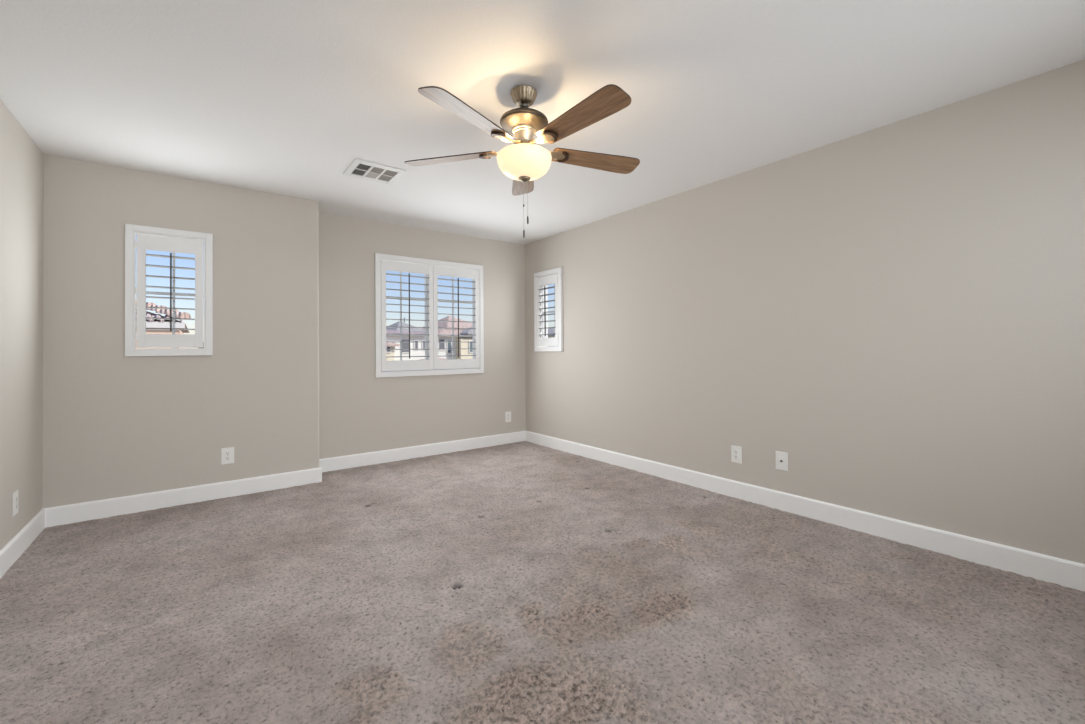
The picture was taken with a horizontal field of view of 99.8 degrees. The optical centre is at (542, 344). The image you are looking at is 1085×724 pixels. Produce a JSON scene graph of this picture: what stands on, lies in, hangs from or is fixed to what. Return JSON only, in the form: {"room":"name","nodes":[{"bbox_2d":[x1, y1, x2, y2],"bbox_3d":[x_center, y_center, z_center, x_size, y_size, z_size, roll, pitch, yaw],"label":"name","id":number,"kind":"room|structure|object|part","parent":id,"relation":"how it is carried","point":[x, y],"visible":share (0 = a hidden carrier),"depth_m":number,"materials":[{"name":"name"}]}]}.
{"room":"empty bedroom","nodes":[
{"label":"empty bedroom","id":0,"kind":"room"},
{"bbox_2d":[0,99,43,549],"bbox_3d":[-1.683,-0.019,0.750,0.160,2.540,5.477,0,-1,-37],"label":"wall","id":1,"kind":"structure","parent":0,"point":[21,159],"depth_m":2.62,"materials":[{"name":"paint"}]},
{"bbox_2d":[12,490,17,516],"bbox_3d":[-2.913,0.876,2.527,0.008,0.127,0.084,0,-1,-37],"label":"wall outlet","id":2,"kind":"object","parent":1,"relation":"attached to","point":[15,494],"visible":1,"depth_m":2.52,"materials":[{"name":"plastic"}]},
{"bbox_2d":[0,508,44,578],"bbox_3d":[-1.652,1.106,0.854,0.014,0.151,5.317,0,-1,-37],"label":"baseboard","id":3,"kind":"structure","parent":1,"relation":"attached to","point":[21,541],"depth_m":2.58,"materials":[{"name":"paint"}]},
{"bbox_2d":[42,154,318,507],"bbox_3d":[-2.816,0.022,3.632,1.814,2.540,0.493,0,-1,-37],"label":"wall","id":4,"kind":"structure","parent":0,"point":[115,424],"depth_m":3.39,"materials":[{"name":"paint"}]},
{"bbox_2d":[136,233,203,333],"bbox_3d":[-2.797,-0.382,3.444,0.458,0.892,0.157,0,-1,-37],"label":"window","id":5,"kind":"structure","parent":4,"relation":"in","point":[174,294],"depth_m":3.46,"materials":[{"name":"plastic"}]},
{"bbox_2d":[125,224,212,355],"bbox_3d":[-2.742,-0.384,3.371,0.500,0.934,0.099,0,-1,-33],"label":"plantation shutter","id":6,"kind":"object","parent":5,"relation":"attached to","point":[155,344],"visible":1,"depth_m":3.33,"materials":[{"name":"paint"}]},
{"bbox_3d":[-2.741,-0.384,3.373,0.382,0.812,0.026,0,-1,-37],"label":"panel","id":7,"kind":"part","parent":6,"relation":"part of","materials":[{"name":"paint"}]},
{"bbox_3d":[-2.715,-0.382,3.338,0.010,0.574,0.014,0,-1,-37],"label":"tilt rod","id":8,"kind":"part","parent":6,"relation":"part of","materials":[{"name":"white wood"}]},
{"bbox_2d":[221,447,233,464],"bbox_3d":[-2.460,0.870,3.571,0.084,0.127,0.008,0,-1,-37],"label":"wall outlet","id":9,"kind":"object","parent":4,"relation":"attached to","point":[227,454],"visible":1,"depth_m":3.57,"materials":[{"name":"plastic"}]},
{"bbox_2d":[43,431,525,527],"bbox_3d":[-1.726,1.145,4.324,4.067,0.151,0.348,0,-1,-37],"label":"baseboard","id":10,"kind":"structure","parent":4,"relation":"attached to","point":[98,509],"depth_m":3.64,"materials":[{"name":"paint"}]},
{"bbox_2d":[319,212,525,458],"bbox_3d":[-1.227,0.023,5.036,2.413,2.540,0.160,0,-1,-37],"label":"wall","id":11,"kind":"structure","parent":0,"point":[360,412],"depth_m":4.74,"materials":[{"name":"paint"}]},
{"bbox_2d":[381,260,475,371],"bbox_3d":[-1.242,-0.292,5.030,1.150,1.167,0.157,0,-1,-37],"label":"window","id":12,"kind":"structure","parent":11,"relation":"in","point":[425,275],"depth_m":5.02,"materials":[{"name":"plastic"}]},
{"bbox_2d":[375,253,483,377],"bbox_3d":[-1.184,-0.293,4.952,1.232,1.249,0.089,0,-1,-37],"label":"plantation shutter","id":13,"kind":"object","parent":12,"relation":"attached to","point":[454,366],"visible":1,"depth_m":4.92,"materials":[{"name":"paint"}]},
{"bbox_3d":[-1.412,-0.293,4.789,0.558,1.128,0.026,0,-1,-37],"label":"panel","id":14,"kind":"part","parent":13,"relation":"part of","materials":[{"name":"paint"}]},
{"bbox_3d":[-1.385,-0.297,4.754,0.010,0.887,0.014,0,-1,-37],"label":"tilt rod","id":15,"kind":"part","parent":13,"relation":"part of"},
{"bbox_3d":[-0.964,-0.293,5.126,0.558,1.128,0.026,0,-1,-37],"label":"panel","id":16,"kind":"part","parent":13,"relation":"part of","materials":[{"name":"paint"}]},
{"bbox_3d":[-0.938,-0.298,5.091,0.010,0.887,0.014,0,-1,-37],"label":"tilt rod","id":17,"kind":"part","parent":13,"relation":"part of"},
{"bbox_2d":[505,411,510,421],"bbox_3d":[-0.415,0.875,5.527,0.084,0.127,0.008,0,-1,-37],"label":"wall outlet","id":18,"kind":"object","parent":11,"relation":"attached to","point":[507,414],"visible":1,"depth_m":5.52,"materials":[{"name":"plastic"}]},
{"bbox_2d":[0,441,1084,723],"bbox_3d":[-0.129,1.169,2.214,4.104,0.046,5.681,0,-1,-37],"label":"floor","id":19,"kind":"structure","parent":0,"point":[524,582],"depth_m":1.95,"materials":[{"name":"carpet"}]},
{"bbox_2d":[0,0,1084,244],"bbox_3d":[-0.153,-1.346,2.232,4.387,0.120,5.970,0,-1,-37],"label":"ceiling","id":20,"kind":"structure","parent":0,"point":[281,97],"depth_m":2.23,"materials":[{"name":"paint"}]},
{"bbox_2d":[343,159,406,184],"bbox_3d":[-1.230,-1.260,3.350,0.356,0.010,0.344,0,-1,-37],"label":"ceiling vent","id":21,"kind":"object","parent":20,"relation":"in","point":[362,169],"visible":1,"depth_m":3.33,"materials":[{"name":"metal"}]},
{"bbox_3d":[-1.266,-1.258,3.397,0.075,0.005,0.106,0,-1,-37],"label":"slat panel","id":22,"kind":"part","parent":21,"relation":"part of","materials":[{"name":"metal"}]},
{"bbox_3d":[-1.195,-1.260,3.303,0.075,0.008,0.105,0,-1,-37],"label":"slat panel","id":23,"kind":"part","parent":21,"relation":"part of","materials":[{"name":"metal"}]},
{"bbox_3d":[-1.190,-1.258,3.454,0.078,0.008,0.107,0,-1,-37],"label":"slat panel","id":24,"kind":"part","parent":21,"relation":"part of","materials":[{"name":"metal"}]},
{"bbox_3d":[-1.120,-1.260,3.360,0.078,0.008,0.107,0,-1,-37],"label":"slat panel","id":25,"kind":"part","parent":21,"relation":"part of","materials":[{"name":"metal"}]},
{"bbox_2d":[404,84,639,237],"bbox_3d":[-0.060,-0.914,2.290,1.278,0.742,1.234,0,-1,-37],"label":"ceiling fan","id":26,"kind":"object","parent":20,"relation":"hanging from","point":[524,162],"visible":1,"depth_m":2.22,"materials":[{"name":"brown wood"}]},
{"bbox_3d":[-0.485,-0.987,2.428,0.512,0.006,0.140,-1,12,15],"label":"blade","id":27,"kind":"part","parent":26,"relation":"part of","materials":[{"name":"brown wood"}]},
{"bbox_3d":[-0.313,-0.994,1.982,0.140,0.006,0.512,14,8,32],"label":"blade","id":28,"kind":"part","parent":26,"relation":"part of","materials":[{"name":"brown wood"}]},
{"bbox_3d":[-0.115,-0.987,2.729,0.140,0.006,0.512,-13,0,-3],"label":"blade","id":29,"kind":"part","parent":26,"relation":"part of","materials":[{"name":"brown wood"}]},
{"bbox_3d":[-0.092,-0.905,2.322,0.278,0.118,0.278,0,-1,-37],"label":"lamp shade","id":30,"kind":"part","parent":26,"relation":"part of","materials":[{"name":"white glass"}]},
{"bbox_3d":[0.163,-0.997,2.008,0.140,0.006,0.512,17,-11,-38],"label":"blade","id":31,"kind":"part","parent":26,"relation":"part of","materials":[{"name":"brown wood"}]},
{"bbox_3d":[0.286,-0.993,2.470,0.512,0.006,0.140,0,-14,-21],"label":"blade","id":32,"kind":"part","parent":26,"relation":"part of","materials":[{"name":"brown wood"}]},
{"bbox_2d":[524,59,1084,563],"bbox_3d":[1.547,-0.017,3.488,0.160,2.540,5.970,0,-1,-37],"label":"wall","id":33,"kind":"structure","parent":0,"point":[896,310],"depth_m":2.75,"materials":[{"name":"paint"}]},
{"bbox_2d":[539,274,555,346],"bbox_3d":[0.138,-0.390,5.360,0.157,0.898,0.468,0,-1,-37],"label":"window","id":34,"kind":"structure","parent":33,"relation":"in","point":[542,291],"depth_m":5.54,"materials":[{"name":"plastic"}]},
{"bbox_3d":[0.158,-0.390,5.376,0.060,0.896,0.466,0,-1,-37],"label":"frame","id":35,"kind":"part","parent":34,"relation":"part of","materials":[{"name":"plastic"}]},
{"bbox_2d":[534,267,562,351],"bbox_3d":[0.064,-0.390,5.305,0.099,0.940,0.510,0,-1,-33],"label":"plantation shutter","id":36,"kind":"object","parent":34,"relation":"attached to","point":[543,278],"visible":1,"depth_m":5.27,"materials":[{"name":"paint"}]},
{"bbox_3d":[0.030,-0.387,5.279,0.014,0.580,0.010,0,-1,-37],"label":"tilt rod","id":37,"kind":"part","parent":36,"relation":"part of","materials":[{"name":"white wood"}]},
{"bbox_3d":[0.065,-0.390,5.306,0.026,0.819,0.396,0,-1,-37],"label":"panel","id":38,"kind":"part","parent":36,"relation":"part of","materials":[{"name":"paint"}]},
{"bbox_2d":[731,445,741,463],"bbox_3d":[1.466,0.831,3.455,0.008,0.127,0.084,0,-1,-37],"label":"wall outlet","id":39,"kind":"object","parent":33,"relation":"attached to","point":[736,451],"visible":1,"depth_m":3.45,"materials":[{"name":"plastic"}]},
{"bbox_2d":[775,451,787,470],"bbox_3d":[1.665,0.813,3.184,0.016,0.127,0.084,0,-1,-37],"label":"wall plate","id":40,"kind":"object","parent":33,"relation":"attached to","point":[781,457],"visible":1,"depth_m":3.18,"materials":[{"name":"plastic"}]},
{"bbox_2d":[526,431,1084,591],"bbox_3d":[1.486,1.108,3.423,0.014,0.151,5.650,0,-1,-37],"label":"baseboard","id":41,"kind":"structure","parent":33,"relation":"attached to","point":[1046,568],"depth_m":2.78,"materials":[{"name":"paint"}]},
{"label":"outside","id":42,"kind":"structure","parent":0,"visible":0},
{"bbox_3d":[-32.399,5.388,81.761,200.000,0.200,159.600,0,-1,-37],"label":"ground","id":43,"kind":"structure","parent":42,"visible":0},
{"bbox_2d":[136,299,190,348],"bbox_3d":[-14.050,1.172,11.030,8.898,6.389,7.415,0,-1,-37],"label":"house","id":44,"kind":"structure","parent":43,"relation":"on","point":[150,323],"depth_m":10.69,"materials":[{"name":"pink paint"}]},
{"bbox_2d":[386,318,446,360],"bbox_3d":[-15.999,0.968,41.988,11.200,7.500,13.800,0,-1,-37],"label":"house","id":45,"kind":"structure","parent":43,"relation":"on","point":[389,330],"depth_m":40.78,"materials":[{"name":"white paint"}]},
{"bbox_3d":[-12.132,0.120,40.506,0.700,1.100,0.040,0,-1,-37],"label":"pane","id":46,"kind":"part","parent":45,"relation":"part of","materials":[{"name":"glass"}]},
{"bbox_2d":[421,316,472,358],"bbox_3d":[-9.929,0.780,47.809,6.700,7.900,11.800,0,-1,-37],"label":"house","id":47,"kind":"structure","parent":43,"relation":"on","point":[462,351],"depth_m":43.22,"materials":[{"name":"white paint"}]},
{"bbox_3d":[-9.396,-0.006,42.566,0.550,0.950,0.040,0,-1,-37],"label":"pane","id":48,"kind":"part","parent":47,"relation":"part of","materials":[{"name":"glass"}]},
{"bbox_3d":[-8.795,0.219,43.015,0.350,1.100,0.040,0,-1,-37],"label":"pane","id":49,"kind":"part","parent":47,"relation":"part of","materials":[{"name":"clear glass"}]},
{"bbox_2d":[548,328,558,346],"bbox_3d":[4.460,1.378,31.090,10.800,6.100,9.800,0,-1,-37],"label":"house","id":50,"kind":"structure","parent":43,"relation":"on","point":[550,330],"depth_m":28.05,"materials":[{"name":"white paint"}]}
]}

